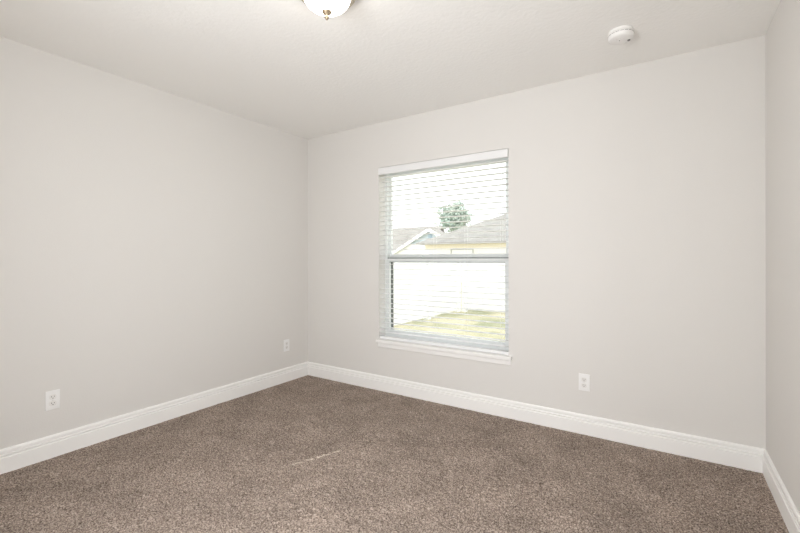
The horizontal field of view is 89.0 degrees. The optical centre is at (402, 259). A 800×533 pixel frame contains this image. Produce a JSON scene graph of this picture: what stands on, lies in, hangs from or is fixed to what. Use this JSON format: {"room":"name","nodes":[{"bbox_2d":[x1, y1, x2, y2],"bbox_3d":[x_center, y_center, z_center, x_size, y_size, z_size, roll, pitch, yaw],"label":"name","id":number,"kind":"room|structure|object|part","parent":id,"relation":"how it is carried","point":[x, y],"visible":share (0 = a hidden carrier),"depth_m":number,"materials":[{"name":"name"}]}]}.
{"room":"empty bedroom","nodes":[
{"label":"empty bedroom","id":0,"kind":"room"},
{"bbox_2d":[0,37,307,449],"bbox_3d":[-1.955,0.001,2.897,0.200,2.490,3.670,0,0,33],"label":"wall","id":1,"kind":"structure","parent":0,"point":[154,242],"depth_m":2.82,"materials":[{"name":"white paint"}]},
{"bbox_2d":[45,389,59,410],"bbox_3d":[-2.114,0.851,2.460,0.008,0.114,0.070,0,0,33],"label":"wall outlet","id":2,"kind":"object","parent":1,"relation":"attached to","point":[52,398],"visible":1,"depth_m":2.46,"materials":[{"name":"white plastic"}]},
{"bbox_2d":[49,400,55,405],"bbox_3d":[-2.112,0.870,2.458,0.003,0.029,0.034,0,0,33],"label":"receptacle","id":3,"kind":"object","parent":2,"relation":"attached to","point":[51,402],"depth_m":2.46,"materials":[{"name":"grey plastic"}]},
{"bbox_2d":[49,394,55,399],"bbox_3d":[-2.112,0.831,2.458,0.003,0.029,0.034,0,0,33],"label":"receptacle","id":4,"kind":"object","parent":2,"relation":"attached to","point":[51,396],"depth_m":2.46,"materials":[{"name":"grey plastic"}]},
{"bbox_2d":[0,362,307,474],"bbox_3d":[-1.863,1.135,2.838,0.016,0.148,3.270,0,0,33],"label":"baseboard","id":5,"kind":"structure","parent":1,"relation":"attached to","point":[25,454],"depth_m":2.81,"materials":[{"name":"white paint"}]},
{"bbox_2d":[284,339,288,351],"bbox_3d":[-1.131,0.840,3.974,0.008,0.114,0.070,0,0,33],"label":"wall outlet","id":6,"kind":"object","parent":1,"relation":"attached to","point":[286,342],"visible":1,"depth_m":3.97,"materials":[{"name":"white plastic"}]},
{"bbox_2d":[0,0,779,138],"bbox_3d":[-0.358,-1.306,1.888,4.779,0.120,4.520,0,0,33],"label":"ceiling","id":7,"kind":"structure","parent":0,"point":[282,65],"depth_m":2.37,"materials":[{"name":"white paint"}]},
{"bbox_2d":[302,0,355,19],"bbox_3d":[-0.346,-1.169,1.861,0.284,0.152,0.284,0,0,33],"label":"ceiling light","id":8,"kind":"object","parent":7,"relation":"attached to","point":[327,8],"visible":1,"depth_m":1.85,"materials":[{"name":"white glass"}]},
{"bbox_2d":[608,25,633,44],"bbox_3d":[1.196,-1.222,2.228,0.128,0.052,0.129,0,0,33],"label":"smoke detector","id":9,"kind":"object","parent":7,"relation":"attached to","point":[623,34],"visible":1,"depth_m":2.19,"materials":[{"name":"white plastic"}]},
{"bbox_2d":[0,375,788,532],"bbox_3d":[-0.369,1.194,1.868,3.579,0.026,3.270,0,0,33],"label":"floor","id":10,"kind":"structure","parent":0,"point":[305,454],"depth_m":2.20,"materials":[{"name":"beige carpet"}]},
{"bbox_2d":[308,35,765,448],"bbox_3d":[0.575,-0.002,3.323,3.579,2.490,0.200,0,0,33],"label":"wall","id":11,"kind":"structure","parent":0,"point":[637,197],"depth_m":2.69,"materials":[{"name":"white paint"}]},
{"bbox_2d":[376,157,511,365],"bbox_3d":[0.336,-0.019,3.443,1.249,1.635,0.209,0,0,33],"label":"window","id":12,"kind":"structure","parent":11,"relation":"in","point":[495,358],"depth_m":3.44,"materials":[{"name":"white plastic"}]},
{"bbox_2d":[378,148,508,354],"bbox_3d":[0.306,-0.054,3.411,1.206,1.560,0.075,0,0,33],"label":"window blind","id":13,"kind":"object","parent":12,"relation":"attached to","point":[502,153],"visible":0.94,"depth_m":3.35,"materials":[{"name":"white plastic"}]},
{"bbox_3d":[-0.134,-0.039,3.708,0.001,1.505,0.057,0,0,33],"label":"ladder cord","id":14,"kind":"part","parent":13,"relation":"part of","materials":[{"name":"white fabric"}]},
{"bbox_3d":[0.277,-0.039,3.441,0.001,1.505,0.057,0,0,33],"label":"ladder cord","id":15,"kind":"part","parent":13,"relation":"part of","materials":[{"name":"white fabric"}]},
{"bbox_3d":[0.312,0.713,3.419,1.198,0.023,0.050,0,0,33],"label":"rail","id":16,"kind":"part","parent":13,"relation":"part of","materials":[{"name":"white plastic"}]},
{"bbox_3d":[0.516,-0.040,3.286,0.001,1.505,0.057,0,0,33],"label":"ladder cord","id":17,"kind":"part","parent":13,"relation":"part of","materials":[{"name":"white fabric"}]},
{"bbox_3d":[0.763,-0.040,3.125,0.001,1.505,0.057,0,0,33],"label":"ladder cord","id":18,"kind":"part","parent":13,"relation":"part of","materials":[{"name":"white fabric"}]},
{"bbox_3d":[0.316,0.740,3.412,1.249,0.026,0.134,0,0,33],"label":"sill","id":19,"kind":"part","parent":12,"relation":"part of","materials":[{"name":"white paint"}]},
{"bbox_3d":[0.355,0.344,3.490,1.155,0.707,0.032,0,0,33],"label":"sash","id":20,"kind":"part","parent":12,"relation":"part of","materials":[{"name":"white plastic"}]},
{"bbox_3d":[0.370,-0.407,3.515,1.155,0.790,0.024,0,0,33],"label":"sash","id":21,"kind":"part","parent":12,"relation":"part of","materials":[{"name":"glass"}]},
{"bbox_2d":[308,362,763,472],"bbox_3d":[0.518,1.131,3.232,3.579,0.148,0.016,0,0,33],"label":"baseboard","id":22,"kind":"structure","parent":11,"relation":"attached to","point":[746,457],"depth_m":2.81,"materials":[{"name":"white paint"}]},
{"bbox_2d":[579,373,589,391],"bbox_3d":[1.237,0.838,2.769,0.070,0.114,0.008,0,0,33],"label":"wall outlet","id":23,"kind":"object","parent":11,"relation":"attached to","point":[584,379],"visible":1,"depth_m":2.77,"materials":[{"name":"white plastic"}]},
{"bbox_2d":[765,0,799,513],"bbox_3d":[1.214,-0.002,0.838,0.200,2.490,3.670,0,0,33],"label":"wall","id":24,"kind":"structure","parent":0,"point":[782,37],"depth_m":1.92,"materials":[{"name":"white paint"}]},
{"bbox_2d":[763,449,799,532],"bbox_3d":[1.510,1.130,1.489,0.016,0.148,1.859,0,0,33],"label":"baseboard","id":25,"kind":"structure","parent":24,"relation":"attached to","point":[786,506],"depth_m":1.90,"materials":[{"name":"white paint"}]},
{"label":"outside","id":26,"kind":"structure","parent":0,"visible":0},
{"bbox_2d":[394,283,504,341],"bbox_3d":[15.998,1.464,41.362,80.000,0.024,80.000,0,0,33],"label":"lawn","id":27,"kind":"structure","parent":26,"point":[459,316],"depth_m":9.30,"materials":[{"name":"green plant"}]},
{"bbox_2d":[393,226,444,253],"bbox_3d":[-0.910,-0.753,39.476,16.500,4.580,5.780,0,0,33],"label":"gabled house","id":28,"kind":"structure","parent":27,"relation":"on","point":[423,236],"depth_m":35.65,"materials":[{"name":"white paint"}]},
{"bbox_2d":[394,253,460,324],"bbox_3d":[-0.322,0.691,8.676,0.153,1.705,7.153,0,0,33],"label":"vinyl fence","id":29,"kind":"object","parent":27,"relation":"on","point":[420,279],"visible":0.16,"depth_m":10.03,"materials":[{"name":"white plastic"}]},
{"bbox_3d":[0.155,1.392,9.410,0.044,0.100,1.620,0,0,33],"label":"rail","id":30,"kind":"part","parent":29,"relation":"part of","materials":[{"name":"white plastic"}]},
{"bbox_3d":[0.154,0.702,9.410,0.022,1.460,1.620,0,0,33],"label":"panel","id":31,"kind":"part","parent":29,"relation":"part of","materials":[{"name":"white plastic"}]},
{"bbox_3d":[0.631,0.726,10.144,0.130,1.630,0.130,0,0,33],"label":"post","id":32,"kind":"part","parent":29,"relation":"part of","materials":[{"name":"white plastic"}]},
{"bbox_3d":[1.107,0.701,10.877,0.022,1.460,1.620,0,0,33],"label":"panel","id":33,"kind":"part","parent":29,"relation":"part of","materials":[{"name":"white plastic"}]},
{"bbox_3d":[1.109,1.391,10.878,0.044,0.100,1.620,0,0,33],"label":"rail","id":34,"kind":"part","parent":29,"relation":"part of","materials":[{"name":"white plastic"}]},
{"bbox_3d":[1.584,0.725,11.611,0.130,1.630,0.130,0,0,33],"label":"post","id":35,"kind":"part","parent":29,"relation":"part of","materials":[{"name":"white plastic"}]},
{"bbox_2d":[435,201,472,232],"bbox_3d":[5.524,-2.380,43.831,4.376,7.823,3.946,0,0,33],"label":"leafy tree","id":36,"kind":"object","parent":27,"relation":"on","point":[456,224],"visible":0.73,"depth_m":42.91,"materials":[{"name":"green plant"}]},
{"bbox_2d":[416,214,505,282],"bbox_3d":[10.075,-1.040,27.439,14.760,5.130,11.000,0,0,33],"label":"house","id":37,"kind":"structure","parent":27,"relation":"on","point":[441,248],"depth_m":25.78,"materials":[{"name":"white paint"}]},
{"bbox_3d":[3.750,-0.126,25.576,1.360,0.920,0.013,0,0,33],"label":"pane","id":38,"kind":"part","parent":37,"relation":"part of","materials":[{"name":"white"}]},
{"bbox_2d":[462,263,504,311],"bbox_3d":[7.318,0.680,8.065,13.353,1.705,0.153,0,0,33],"label":"vinyl fence","id":39,"kind":"object","parent":27,"relation":"on","point":[495,270],"visible":0.04,"depth_m":11.34,"materials":[{"name":"white plastic"}]},
{"bbox_3d":[1.783,0.725,11.661,0.130,1.630,0.130,0,0,33],"label":"post","id":40,"kind":"part","parent":39,"relation":"part of","materials":[{"name":"white plastic"}]},
{"bbox_3d":[2.707,1.388,11.062,2.070,0.100,0.044,0,0,33],"label":"rail","id":41,"kind":"part","parent":39,"relation":"part of","materials":[{"name":"white plastic"}]}
]}

